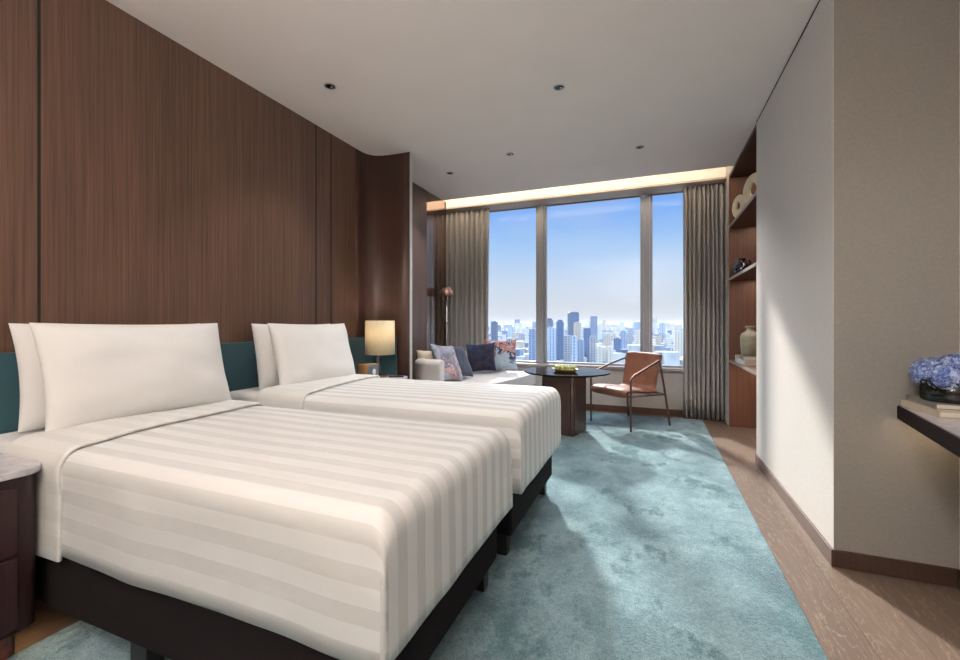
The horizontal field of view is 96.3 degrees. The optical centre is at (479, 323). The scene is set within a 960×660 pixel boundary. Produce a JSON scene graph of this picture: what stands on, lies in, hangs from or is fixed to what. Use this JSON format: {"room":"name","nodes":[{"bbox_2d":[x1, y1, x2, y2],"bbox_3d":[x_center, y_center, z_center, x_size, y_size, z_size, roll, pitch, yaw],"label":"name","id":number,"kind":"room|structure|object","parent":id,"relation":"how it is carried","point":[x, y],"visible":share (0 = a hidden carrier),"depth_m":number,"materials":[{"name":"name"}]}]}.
{"room":"hotel room","nodes":[
{"label":"hotel room","id":0,"kind":"room"},
{"bbox_2d":[0,0,426,379],"bbox_3d":[-1.955,-0.270,2.583,0.100,2.940,6.545,0,0,22],"label":"wall","id":1,"kind":"structure","parent":0,"point":[175,190],"depth_m":2.55,"materials":[{"name":"brown wood"}]},
{"bbox_2d":[37,0,331,323],"bbox_3d":[-2.076,-0.270,2.147,0.002,2.940,3.856,0,0,22],"label":"trim","id":2,"kind":"structure","parent":1,"relation":"attached to","point":[38,1],"depth_m":2.06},
{"bbox_2d":[0,337,396,433],"bbox_3d":[-1.796,0.605,2.423,0.309,0.950,4.365,0,0,22],"label":"headboard","id":3,"kind":"object","parent":1,"relation":"attached to","point":[239,358],"visible":0.1,"depth_m":2.98,"materials":[{"name":"teal fabric"}]},
{"bbox_2d":[356,149,409,378],"bbox_3d":[-1.009,-0.270,4.343,0.550,2.940,0.315,0,0,22],"label":"wall","id":4,"kind":"structure","parent":0,"point":[382,182],"depth_m":4.40,"materials":[{"name":"brown wood"}]},
{"bbox_2d":[410,152,411,378],"bbox_3d":[-0.701,-0.270,4.366,0.005,2.940,0.043,0,0,22],"label":"trim","id":5,"kind":"structure","parent":4,"relation":"attached to","point":[410,152],"depth_m":4.35,"materials":[{"name":"metal"}]},
{"bbox_2d":[106,0,818,201],"bbox_3d":[-0.375,-1.755,2.159,5.300,0.030,7.130,0,0,22],"label":"ceiling","id":6,"kind":"structure","parent":0,"point":[459,86],"depth_m":2.95,"materials":[{"name":"paint"}]},
{"bbox_2d":[323,83,335,89],"bbox_3d":[-1.097,-1.733,3.144,0.090,0.012,0.090,0,0,22],"label":"recessed light","id":7,"kind":"object","parent":6,"relation":"in","point":[330,86],"visible":1,"depth_m":3.14,"materials":[{"name":"metal"}]},
{"bbox_2d":[553,84,564,90],"bbox_3d":[0.580,-1.733,3.157,0.090,0.012,0.090,0,0,22],"label":"recessed light","id":8,"kind":"object","parent":6,"relation":"in","point":[558,87],"visible":1,"depth_m":3.15,"materials":[{"name":"metal"}]},
{"bbox_2d":[635,145,644,148],"bbox_3d":[1.573,-1.733,4.227,0.090,0.012,0.090,0,0,22],"label":"recessed light","id":9,"kind":"object","parent":6,"relation":"in","point":[639,146],"visible":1,"depth_m":4.22,"materials":[{"name":"metal"}]},
{"bbox_2d":[15,410,959,659],"bbox_3d":[-0.204,1.260,2.586,5.300,0.120,8.050,0,0,22],"label":"floor","id":10,"kind":"structure","parent":0,"point":[852,614],"depth_m":1.87,"materials":[{"name":"brown wood"}]},
{"bbox_2d":[0,453,41,659],"bbox_3d":[-1.985,0.854,1.400,0.645,0.692,0.625,0,0,22],"label":"nightstand","id":11,"kind":"object","parent":10,"relation":"on","point":[17,474],"visible":1,"depth_m":1.51,"materials":[{"name":"brown wood"}]},
{"bbox_2d":[0,427,496,659],"bbox_3d":[-1.017,0.842,1.893,2.035,0.716,0.977,0,0,22],"label":"bed","id":12,"kind":"object","parent":10,"relation":"on","point":[157,626],"visible":0.08,"depth_m":1.42,"materials":[{"name":"black fabric"}]},
{"bbox_2d":[8,323,199,432],"bbox_3d":[-1.862,0.233,2.258,0.254,0.501,0.856,0,0,22],"label":"bed pillow","id":13,"kind":"object","parent":12,"relation":"on","point":[32,401],"visible":0.23,"depth_m":1.89,"materials":[{"name":"white fabric"}]},
{"bbox_2d":[3,400,512,659],"bbox_3d":[-0.863,0.647,1.832,1.777,0.422,1.043,0,0,22],"label":"duvet","id":14,"kind":"object","parent":12,"relation":"on","point":[336,535],"visible":0.95,"depth_m":1.35,"materials":[{"name":"fabric"}]},
{"bbox_2d":[29,323,231,430],"bbox_3d":[-1.705,0.230,2.206,0.330,0.526,0.856,0,0,22],"label":"bed pillow","id":15,"kind":"object","parent":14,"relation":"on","point":[90,372],"visible":0.96,"depth_m":2.04,"materials":[{"name":"white fabric"}]},
{"bbox_2d":[230,387,551,555],"bbox_3d":[-0.586,0.828,2.970,2.035,0.745,0.985,0,0,22],"label":"bed","id":16,"kind":"object","parent":10,"relation":"on","point":[522,502],"visible":0.19,"depth_m":2.40,"materials":[{"name":"black fabric"}]},
{"bbox_2d":[251,324,279,389],"bbox_3d":[-1.418,0.233,3.368,0.250,0.500,0.797,0,0,22],"label":"bed pillow","id":17,"kind":"object","parent":16,"relation":"on","point":[266,364],"visible":0.34,"depth_m":3.03,"materials":[{"name":"white fabric"}]},
{"bbox_2d":[267,323,354,384],"bbox_3d":[-1.261,0.230,3.316,0.319,0.523,0.797,0,0,22],"label":"bed pillow","id":18,"kind":"object","parent":16,"relation":"on","point":[302,352],"visible":0.84,"depth_m":3.15,"materials":[{"name":"white fabric"}]},
{"bbox_2d":[255,374,560,493],"bbox_3d":[-0.433,0.634,2.909,1.775,0.448,1.045,0,0,22],"label":"duvet","id":19,"kind":"object","parent":16,"relation":"on","point":[529,417],"visible":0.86,"depth_m":2.54,"materials":[{"name":"fabric"}]},
{"bbox_2d":[380,375,407,378],"bbox_3d":[-1.012,0.854,4.045,0.485,0.692,0.560,0,0,22],"label":"nightstand","id":20,"kind":"object","parent":10,"relation":"on","point":[404,377],"visible":0.12,"depth_m":4.08,"materials":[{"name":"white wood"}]},
{"bbox_2d":[358,363,378,374],"bbox_3d":[-1.002,0.433,3.868,0.116,0.150,0.150,0,0,40],"label":"clock","id":21,"kind":"object","parent":20,"relation":"on","point":[367,368],"visible":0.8,"depth_m":3.83,"materials":[{"name":"orange wood"}]},
{"bbox_2d":[365,321,394,376],"bbox_3d":[-0.966,0.238,4.156,0.284,0.540,0.284,0,0,22],"label":"table lamp","id":22,"kind":"object","parent":20,"relation":"on","point":[379,335],"visible":0.88,"depth_m":4.04,"materials":[{"name":"beige fabric"}]},
{"bbox_2d":[389,375,403,376],"bbox_3d":[-0.800,0.499,4.111,0.140,0.016,0.040,0,0,-7],"label":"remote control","id":23,"kind":"object","parent":20,"relation":"on","point":[389,375],"visible":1,"depth_m":4.10,"materials":[{"name":"black plastic"}]},
{"bbox_2d":[6,411,827,659],"bbox_3d":[0.278,1.193,2.781,2.710,0.012,6.570,0,0,22],"label":"rug","id":24,"kind":"object","parent":10,"relation":"on","point":[642,543],"visible":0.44,"depth_m":2.06,"materials":[{"name":"teal carpet"}]},
{"bbox_2d":[414,351,535,385],"bbox_3d":[-0.009,0.795,5.461,1.012,0.810,1.958,0,0,22],"label":"sofa","id":25,"kind":"object","parent":24,"relation":"on","point":[424,369],"visible":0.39,"depth_m":5.18,"materials":[{"name":"fabric"}]},
{"bbox_2d":[416,350,432,358],"bbox_3d":[-0.549,0.472,4.975,0.368,0.382,0.178,0,0,-15],"label":"throw cushion","id":26,"kind":"object","parent":25,"relation":"on","point":[421,354],"visible":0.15,"depth_m":4.92,"materials":[{"name":"beige fabric"}]},
{"bbox_2d":[430,344,462,379],"bbox_3d":[-0.385,0.448,5.001,0.323,0.510,0.487,0,0,30],"label":"throw cushion","id":27,"kind":"object","parent":25,"relation":"on","point":[452,370],"visible":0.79,"depth_m":4.91,"materials":[{"name":"multicoloured fabric"}]},
{"bbox_2d":[453,347,472,376],"bbox_3d":[-0.266,0.463,5.287,0.321,0.471,0.450,0,0,32],"label":"throw cushion","id":28,"kind":"object","parent":25,"relation":"on","point":[466,370],"visible":0.52,"depth_m":5.27,"materials":[{"name":"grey fabric"}]},
{"bbox_2d":[466,342,495,371],"bbox_3d":[0.012,0.460,5.913,0.456,0.482,0.310,0,0,8],"label":"throw cushion","id":29,"kind":"object","parent":25,"relation":"on","point":[480,357],"visible":0.88,"depth_m":5.85,"materials":[{"name":"blue fabric"}]},
{"bbox_2d":[444,370,535,385],"bbox_3d":[-0.014,0.767,5.448,1.012,0.175,1.931,0,0,22],"label":"seat cushion","id":30,"kind":"object","parent":25,"relation":"on","point":[505,377],"depth_m":5.57,"materials":[{"name":"fabric"}]},
{"bbox_2d":[485,339,517,369],"bbox_3d":[0.298,0.438,6.117,0.472,0.499,0.326,0,0,2],"label":"throw cushion","id":31,"kind":"object","parent":25,"relation":"on","point":[504,353],"visible":0.7,"depth_m":6.04,"materials":[{"name":"multicoloured fabric"}]},
{"bbox_2d":[524,367,610,436],"bbox_3d":[0.949,0.850,4.715,0.928,0.673,0.928,0,0,22],"label":"round table","id":32,"kind":"object","parent":24,"relation":"on","point":[571,386],"visible":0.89,"depth_m":4.58,"materials":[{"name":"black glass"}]},
{"bbox_2d":[553,368,577,371],"bbox_3d":[0.923,0.497,4.650,0.294,0.032,0.212,0,0,42],"label":"fruit tray","id":33,"kind":"object","parent":32,"relation":"on","point":[557,370],"visible":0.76,"depth_m":4.56,"materials":[{"name":"gold metal"}]},
{"bbox_2d":[590,351,670,431],"bbox_3d":[1.770,0.767,5.141,0.714,0.843,0.645,0,0,-29],"label":"armchair","id":34,"kind":"object","parent":24,"relation":"on","point":[640,375],"visible":0.91,"depth_m":5.11,"materials":[{"name":"brown leather"}]},
{"bbox_2d":[445,202,445,345],"bbox_3d":[-0.596,-0.269,5.865,0.016,2.937,0.558,0,0,22],"label":"glass screen","id":35,"kind":"object","parent":10,"relation":"on","point":[445,202],"visible":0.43,"depth_m":6.12,"materials":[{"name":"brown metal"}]},
{"bbox_2d":[439,287,453,345],"bbox_3d":[-0.458,0.350,5.891,0.210,1.700,0.210,0,0,22],"label":"floor lamp","id":36,"kind":"object","parent":10,"relation":"on","point":[446,291],"visible":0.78,"depth_m":5.84,"materials":[{"name":"metal"}]},
{"bbox_2d":[729,125,755,427],"bbox_3d":[2.808,-0.269,4.321,0.326,2.938,1.462,0,0,22],"label":"bookcase","id":37,"kind":"object","parent":10,"relation":"on","point":[742,228],"visible":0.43,"depth_m":4.98,"materials":[{"name":"brown wood"}]},
{"bbox_2d":[732,195,745,217],"bbox_3d":[2.811,-1.276,4.670,0.024,0.250,0.250,0,0,2],"label":"ring sculpture","id":38,"kind":"object","parent":37,"relation":"on","point":[739,199],"visible":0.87,"depth_m":4.67,"materials":[{"name":"ceramic"}]},
{"bbox_2d":[732,258,750,273],"bbox_3d":[2.899,-0.632,4.764,0.181,0.188,0.176,0,0,22],"label":"knot sculpture","id":39,"kind":"object","parent":37,"relation":"on","point":[741,265],"visible":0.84,"depth_m":4.73,"materials":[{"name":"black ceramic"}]},
{"bbox_2d":[737,358,755,365],"bbox_3d":[2.832,0.394,4.468,0.220,0.048,0.340,0,0,19],"label":"book","id":40,"kind":"object","parent":37,"relation":"on","point":[740,361],"visible":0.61,"depth_m":4.34,"materials":[{"name":"beige paper"}]},
{"bbox_2d":[740,354,755,360],"bbox_3d":[2.832,0.347,4.468,0.200,0.043,0.300,0,0,26],"label":"book","id":41,"kind":"object","parent":40,"relation":"on","point":[743,357],"visible":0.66,"depth_m":4.36,"materials":[{"name":"beige paper"}]},
{"bbox_2d":[740,326,755,355],"bbox_3d":[2.813,0.172,4.475,0.184,0.305,0.184,0,0,22],"label":"ceramic vase","id":42,"kind":"object","parent":41,"relation":"on","point":[747,338],"visible":0.88,"depth_m":4.42,"materials":[{"name":"beige ceramic"}]},
{"bbox_2d":[743,173,755,203],"bbox_3d":[2.655,-1.306,4.173,0.026,0.310,0.310,0,0,-2],"label":"ring sculpture","id":43,"kind":"object","parent":37,"relation":"on","point":[747,195],"visible":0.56,"depth_m":4.23,"materials":[{"name":"ceramic"}]},
{"bbox_2d":[506,185,723,409],"bbox_3d":[1.068,-0.285,6.304,4.700,2.970,0.200,0,0,22],"label":"wall","id":44,"kind":"structure","parent":0,"point":[673,380],"depth_m":5.73,"materials":[{"name":"paint"}]},
{"bbox_2d":[490,206,537,362],"bbox_3d":[0.421,-0.595,6.552,0.965,2.350,0.060,0,0,22],"label":"window","id":45,"kind":"structure","parent":44,"relation":"in","point":[518,361],"depth_m":6.35,"materials":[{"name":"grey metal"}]},
{"bbox_2d":[538,205,543,363],"bbox_3d":[0.903,-0.595,6.338,0.084,2.350,0.100,0,0,22],"label":"trim","id":46,"kind":"structure","parent":44,"relation":"attached to","point":[540,207],"depth_m":6.29,"materials":[{"name":"grey metal"}]},
{"bbox_2d":[544,195,642,365],"bbox_3d":[1.582,-0.595,6.088,1.355,2.350,0.060,0,0,22],"label":"window","id":47,"kind":"structure","parent":44,"relation":"in","point":[640,196],"depth_m":6.11,"materials":[{"name":"glass"}]},
{"bbox_2d":[516,362,682,371],"bbox_3d":[1.036,0.597,6.225,4.700,0.037,0.090,0,0,22],"label":"trim","id":48,"kind":"structure","parent":44,"relation":"attached to","point":[517,363],"depth_m":5.99,"materials":[{"name":"stone"}]},
{"bbox_2d":[586,404,682,416],"bbox_3d":[1.028,1.157,6.206,4.700,0.085,0.012,0,0,22],"label":"baseboard","id":49,"kind":"structure","parent":44,"relation":"attached to","point":[640,410],"depth_m":5.77,"materials":[{"name":"brown wood"}]},
{"bbox_2d":[643,194,649,351],"bbox_3d":[2.244,-0.595,5.801,0.082,2.350,0.100,0,0,22],"label":"trim","id":50,"kind":"structure","parent":44,"relation":"attached to","point":[646,197],"depth_m":5.76,"materials":[{"name":"grey metal"}]},
{"bbox_2d":[650,191,682,367],"bbox_3d":[2.567,-0.595,5.694,0.592,2.350,0.060,0,0,22],"label":"window","id":51,"kind":"structure","parent":44,"relation":"in","point":[663,366],"depth_m":5.77,"materials":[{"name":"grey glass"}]},
{"bbox_2d":[724,0,833,548],"bbox_3d":[2.752,-0.400,3.735,0.665,3.200,3.720,0,0,22],"label":"wall","id":52,"kind":"structure","parent":0,"point":[795,127],"depth_m":2.64,"materials":[{"name":"paint"}]},
{"bbox_2d":[427,167,725,209],"bbox_3d":[0.899,-1.867,6.105,4.535,0.205,0.035,0,0,22],"label":"light","id":53,"kind":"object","parent":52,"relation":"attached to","point":[714,172],"depth_m":5.87,"materials":[{"name":"paint"}]},
{"bbox_2d":[756,0,819,122],"bbox_3d":[2.070,-1.734,2.913,0.014,0.012,1.693,0,0,22],"label":"trim","id":54,"kind":"structure","parent":52,"relation":"attached to","point":[819,0],"depth_m":2.77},
{"bbox_2d":[834,0,958,568],"bbox_3d":[1.971,-0.270,2.050,0.463,2.940,0.010,0,0,22],"label":"wall","id":55,"kind":"structure","parent":0,"point":[896,62],"depth_m":2.05,"materials":[{"name":"beige paint"}]},
{"bbox_2d":[959,0,959,568],"bbox_3d":[1.491,-0.270,-0.042,0.200,2.940,4.230,0,0,22],"label":"wall","id":56,"kind":"structure","parent":0,"point":[959,0],"depth_m":1.96,"materials":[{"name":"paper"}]},
{"bbox_2d":[755,454,959,589],"bbox_3d":[1.491,1.157,0.869,0.477,0.085,5.920,0,0,22],"label":"baseboard","id":57,"kind":"structure","parent":56,"relation":"attached to","point":[909,570],"depth_m":2.08,"materials":[{"name":"brown wood"}]},
{"bbox_2d":[897,404,959,457],"bbox_3d":[1.619,0.420,1.251,0.516,0.080,1.726,0,0,22],"label":"desk","id":58,"kind":"object","parent":56,"relation":"attached to","point":[945,432],"visible":0.74,"depth_m":1.67,"materials":[{"name":"brown wood"}]},
{"bbox_2d":[901,400,959,418],"bbox_3d":[2.003,0.366,1.843,0.190,0.026,0.280,0,0,21],"label":"book","id":59,"kind":"object","parent":58,"relation":"on","point":[913,405],"visible":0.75,"depth_m":1.79,"materials":[{"name":"beige paper"}]},
{"bbox_2d":[906,395,959,410],"bbox_3d":[2.018,0.341,1.853,0.180,0.022,0.250,0,0,25],"label":"book","id":60,"kind":"object","parent":59,"relation":"on","point":[914,398],"visible":0.73,"depth_m":1.80,"materials":[{"name":"beige paper"}]},
{"bbox_2d":[919,377,959,403],"bbox_3d":[2.010,0.279,1.835,0.190,0.100,0.190,0,0,22],"label":"glass vase","id":61,"kind":"object","parent":60,"relation":"on","point":[929,393],"visible":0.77,"depth_m":1.80,"materials":[{"name":"black glass"}]},
{"bbox_2d":[908,353,959,390],"bbox_3d":[2.012,0.237,1.834,0.253,0.242,0.288,0,0,22],"label":"hydrangea bouquet","id":62,"kind":"object","parent":61,"relation":"in","point":[944,372],"visible":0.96,"depth_m":1.80,"materials":[{"name":"blue plant"}]},
{"bbox_3d":[1.068,-1.885,6.304,4.700,0.230,0.200,0,0,22],"label":"wall","id":63,"kind":"structure","parent":0,"visible":0},
{"bbox_2d":[427,208,489,350],"bbox_3d":[-0.484,-0.275,6.716,1.354,2.919,0.103,0,0,22],"label":"curtain","id":64,"kind":"object","parent":63,"relation":"hanging from","point":[467,233],"visible":0.56,"depth_m":6.64,"materials":[{"name":"grey fabric"}]},
{"bbox_2d":[427,176,726,214],"bbox_3d":[0.930,-1.752,6.182,4.535,0.025,0.430,0,0,22],"label":"trim","id":65,"kind":"structure","parent":63,"relation":"attached to","point":[673,187],"depth_m":5.91,"materials":[{"name":"white paint"}]},
{"bbox_2d":[683,183,723,420],"bbox_3d":[2.798,-0.275,5.395,0.460,2.919,0.105,0,0,22],"label":"curtain","id":66,"kind":"object","parent":63,"relation":"hanging from","point":[703,354],"visible":1,"depth_m":5.37,"materials":[{"name":"grey fabric"}]},
{"label":"outside","id":67,"kind":"structure","parent":0,"visible":0},
{"label":"ground","id":68,"kind":"structure","parent":67,"visible":0},
{"bbox_2d":[491,321,497,340],"bbox_3d":[49.713,70.537,1500.005,22.500,161.327,18.000,0,0,-6],"label":"tower block","id":69,"kind":"object","parent":68,"relation":"on","point":[494,325],"visible":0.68,"depth_m":1491.19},
{"bbox_2d":[507,330,511,337],"bbox_3d":[171.285,92.985,2515.570,22.931,116.429,18.345,0,0,15],"label":"tower block","id":70,"kind":"object","parent":68,"relation":"on","point":[509,332],"visible":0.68,"depth_m":2507.67,"materials":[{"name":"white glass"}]},
{"bbox_2d":[508,326,513,337],"bbox_3d":[187.448,82.486,2600.008,31.200,137.428,24.960,0,0,-14],"label":"tower block","id":71,"kind":"object","parent":68,"relation":"on","point":[509,327],"visible":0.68,"depth_m":2589.16,"materials":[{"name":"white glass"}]},
{"bbox_2d":[519,333,524,346],"bbox_3d":[185.586,96.097,1900.006,22.800,110.206,18.240,0,0,-14],"label":"tower block","id":72,"kind":"object","parent":68,"relation":"on","point":[521,335],"visible":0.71,"depth_m":1891.96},
{"bbox_2d":[522,328,527,336],"bbox_3d":[267.039,86.886,2554.809,28.073,128.629,22.458,0,0,-7],"label":"tower block","id":73,"kind":"object","parent":68,"relation":"on","point":[524,330],"visible":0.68,"depth_m":2544.67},
{"bbox_2d":[529,329,535,360],"bbox_3d":[159.480,83.158,1300.004,22.100,136.084,17.680,0,0,0],"label":"tower block","id":74,"kind":"object","parent":68,"relation":"on","point":[532,332],"visible":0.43,"depth_m":1291.15,"materials":[{"name":"blue glass"}]},
{"bbox_2d":[547,318,552,327],"bbox_3d":[307.098,63.039,1900.005,26.600,176.322,21.280,0,0,-14],"label":"tower block","id":75,"kind":"object","parent":68,"relation":"on","point":[549,320],"visible":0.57,"depth_m":1889.65,"materials":[{"name":"blue glass"}]},
{"bbox_2d":[547,327,555,360],"bbox_3d":[222.126,79.895,1350.004,28.350,142.611,22.680,0,0,-14],"label":"tower block","id":76,"kind":"object","parent":68,"relation":"on","point":[551,332],"visible":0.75,"depth_m":1339.31,"materials":[{"name":"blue glass"}]},
{"bbox_2d":[556,320,563,360],"bbox_3d":[260.469,68.786,1400.004,19.600,164.828,15.680,0,0,-11],"label":"tower block","id":77,"kind":"object","parent":68,"relation":"on","point":[560,323],"visible":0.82,"depth_m":1393.34,"materials":[{"name":"blue glass"}]},
{"bbox_2d":[564,335,570,361],"bbox_3d":[254.364,92.315,1250.004,17.500,117.770,14.000,0,0,-14],"label":"tower block","id":78,"kind":"object","parent":68,"relation":"on","point":[567,338],"visible":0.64,"depth_m":1243.20,"materials":[{"name":"blue glass"}]},
{"bbox_2d":[568,312,578,354],"bbox_3d":[368.667,51.879,1699.705,39.100,198.642,31.880,0,0,0],"label":"tower block","id":79,"kind":"object","parent":68,"relation":"on","point":[573,317],"visible":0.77,"depth_m":1684.39,"materials":[{"name":"blue glass"}]},
{"bbox_2d":[572,335,576,361],"bbox_3d":[263.724,91.646,1200.003,14.400,119.107,11.520,0,0,6],"label":"tower block","id":80,"kind":"object","parent":68,"relation":"on","point":[574,337],"visible":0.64,"depth_m":1194.41,"materials":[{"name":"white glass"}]},
{"bbox_2d":[574,322,580,349],"bbox_3d":[339.248,71.619,1500.004,19.500,159.163,15.600,0,0,-14],"label":"tower block","id":81,"kind":"object","parent":68,"relation":"on","point":[577,325],"visible":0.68,"depth_m":1492.65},
{"bbox_2d":[578,339,583,361],"bbox_3d":[305.352,98.694,1300.004,15.600,105.012,12.480,0,0,-14],"label":"tower block","id":82,"kind":"object","parent":68,"relation":"on","point":[580,341],"visible":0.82,"depth_m":1294.31,"materials":[{"name":"blue glass"}]},
{"bbox_2d":[488,316,682,365],"bbox_3d":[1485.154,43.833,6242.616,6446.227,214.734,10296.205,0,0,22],"label":"blocks","id":83,"kind":"object","parent":68,"relation":"on","point":[669,357],"visible":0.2,"depth_m":3234.09,"materials":[{"name":"stone"}]},
{"bbox_2d":[584,328,590,358],"bbox_3d":[361.661,82.344,1450.004,18.850,137.712,15.080,0,0,-14],"label":"tower block","id":84,"kind":"object","parent":68,"relation":"on","point":[587,331],"visible":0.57,"depth_m":1442.49,"materials":[{"name":"blue glass"}]},
{"bbox_2d":[589,335,595,362],"bbox_3d":[353.986,93.550,1350.004,17.550,115.300,14.040,0,0,-14],"label":"tower block","id":85,"kind":"object","parent":68,"relation":"on","point":[592,339],"visible":0.82,"depth_m":1343.90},
{"bbox_2d":[596,346,602,362],"bbox_3d":[346.661,107.482,1250.003,16.250,87.436,13.000,0,0,-6],"label":"tower block","id":86,"kind":"object","parent":68,"relation":"on","point":[599,350],"visible":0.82,"depth_m":1243.51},
{"bbox_2d":[598,324,601,342],"bbox_3d":[669.775,74.256,2400.006,19.200,153.888,15.360,0,0,-14],"label":"tower block","id":87,"kind":"object","parent":68,"relation":"on","point":[599,325],"visible":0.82,"depth_m":2394.00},
{"bbox_2d":[604,334,610,347],"bbox_3d":[444.772,93.316,1500.004,21.000,115.768,16.800,0,0,-14],"label":"tower block","id":88,"kind":"object","parent":68,"relation":"on","point":[607,338],"visible":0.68,"depth_m":1492.65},
{"bbox_2d":[606,346,612,362],"bbox_3d":[377.184,108.209,1250.003,16.250,85.983,13.000,0,0,-6],"label":"tower block","id":89,"kind":"object","parent":68,"relation":"on","point":[609,350],"visible":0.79,"depth_m":1243.81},
{"bbox_2d":[614,338,620,352],"bbox_3d":[446.865,97.931,1400.004,18.200,106.539,14.560,0,0,-14],"label":"tower block","id":90,"kind":"object","parent":68,"relation":"on","point":[617,341],"visible":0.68,"depth_m":1393.68,"materials":[{"name":"blue glass"}]},
{"bbox_2d":[621,330,625,348],"bbox_3d":[634.076,89.735,1900.005,19.000,122.930,15.200,0,0,-14],"label":"tower block","id":91,"kind":"object","parent":68,"relation":"on","point":[623,332],"visible":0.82,"depth_m":1892.89,"materials":[{"name":"blue glass"}]},
{"bbox_2d":[627,332,631,344],"bbox_3d":[695.355,95.130,2000.005,20.000,112.140,16.000,0,0,-14],"label":"tower block","id":92,"kind":"object","parent":68,"relation":"on","point":[629,334],"visible":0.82,"depth_m":1992.46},
{"bbox_2d":[634,330,639,344],"bbox_3d":[552.912,86.339,1500.004,21.000,129.721,16.800,0,0,-14],"label":"tower block","id":93,"kind":"object","parent":68,"relation":"on","point":[637,332],"visible":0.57,"depth_m":1493.74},
{"bbox_2d":[653,322,656,333],"bbox_3d":[1220.940,61.367,3000.007,18.000,179.665,14.400,0,0,-14],"label":"tower block","id":94,"kind":"object","parent":68,"relation":"on","point":[654,323],"visible":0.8,"depth_m":2992.50,"materials":[{"name":"white"}]},
{"bbox_2d":[656,335,660,344],"bbox_3d":[705.703,98.131,1700.004,17.000,106.138,13.600,0,0,-14],"label":"tower block","id":95,"kind":"object","parent":68,"relation":"on","point":[658,337],"visible":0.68,"depth_m":1693.46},
{"bbox_2d":[660,333,665,342],"bbox_3d":[864.807,97.596,2038.413,22.224,107.208,17.779,0,0,-1],"label":"tower block","id":96,"kind":"object","parent":68,"relation":"on","point":[662,335],"visible":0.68,"depth_m":2029.78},
{"bbox_2d":[661,323,664,332],"bbox_3d":[1191.637,70.776,2800.006,22.400,160.848,17.920,0,0,-14],"label":"tower block","id":97,"kind":"object","parent":68,"relation":"on","point":[662,324],"visible":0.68,"depth_m":2791.70,"materials":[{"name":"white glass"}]},
{"bbox_2d":[664,337,671,350],"bbox_3d":[743.262,101.846,1700.004,20.400,98.707,16.320,0,0,-14],"label":"tower block","id":98,"kind":"object","parent":68,"relation":"on","point":[667,340],"visible":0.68,"depth_m":1693.46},
{"bbox_2d":[674,331,682,357],"bbox_3d":[694.191,87.809,1500.003,30.000,126.781,24.000,0,0,11],"label":"tower block","id":99,"kind":"object","parent":68,"relation":"on","point":[678,335],"visible":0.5,"depth_m":1489.01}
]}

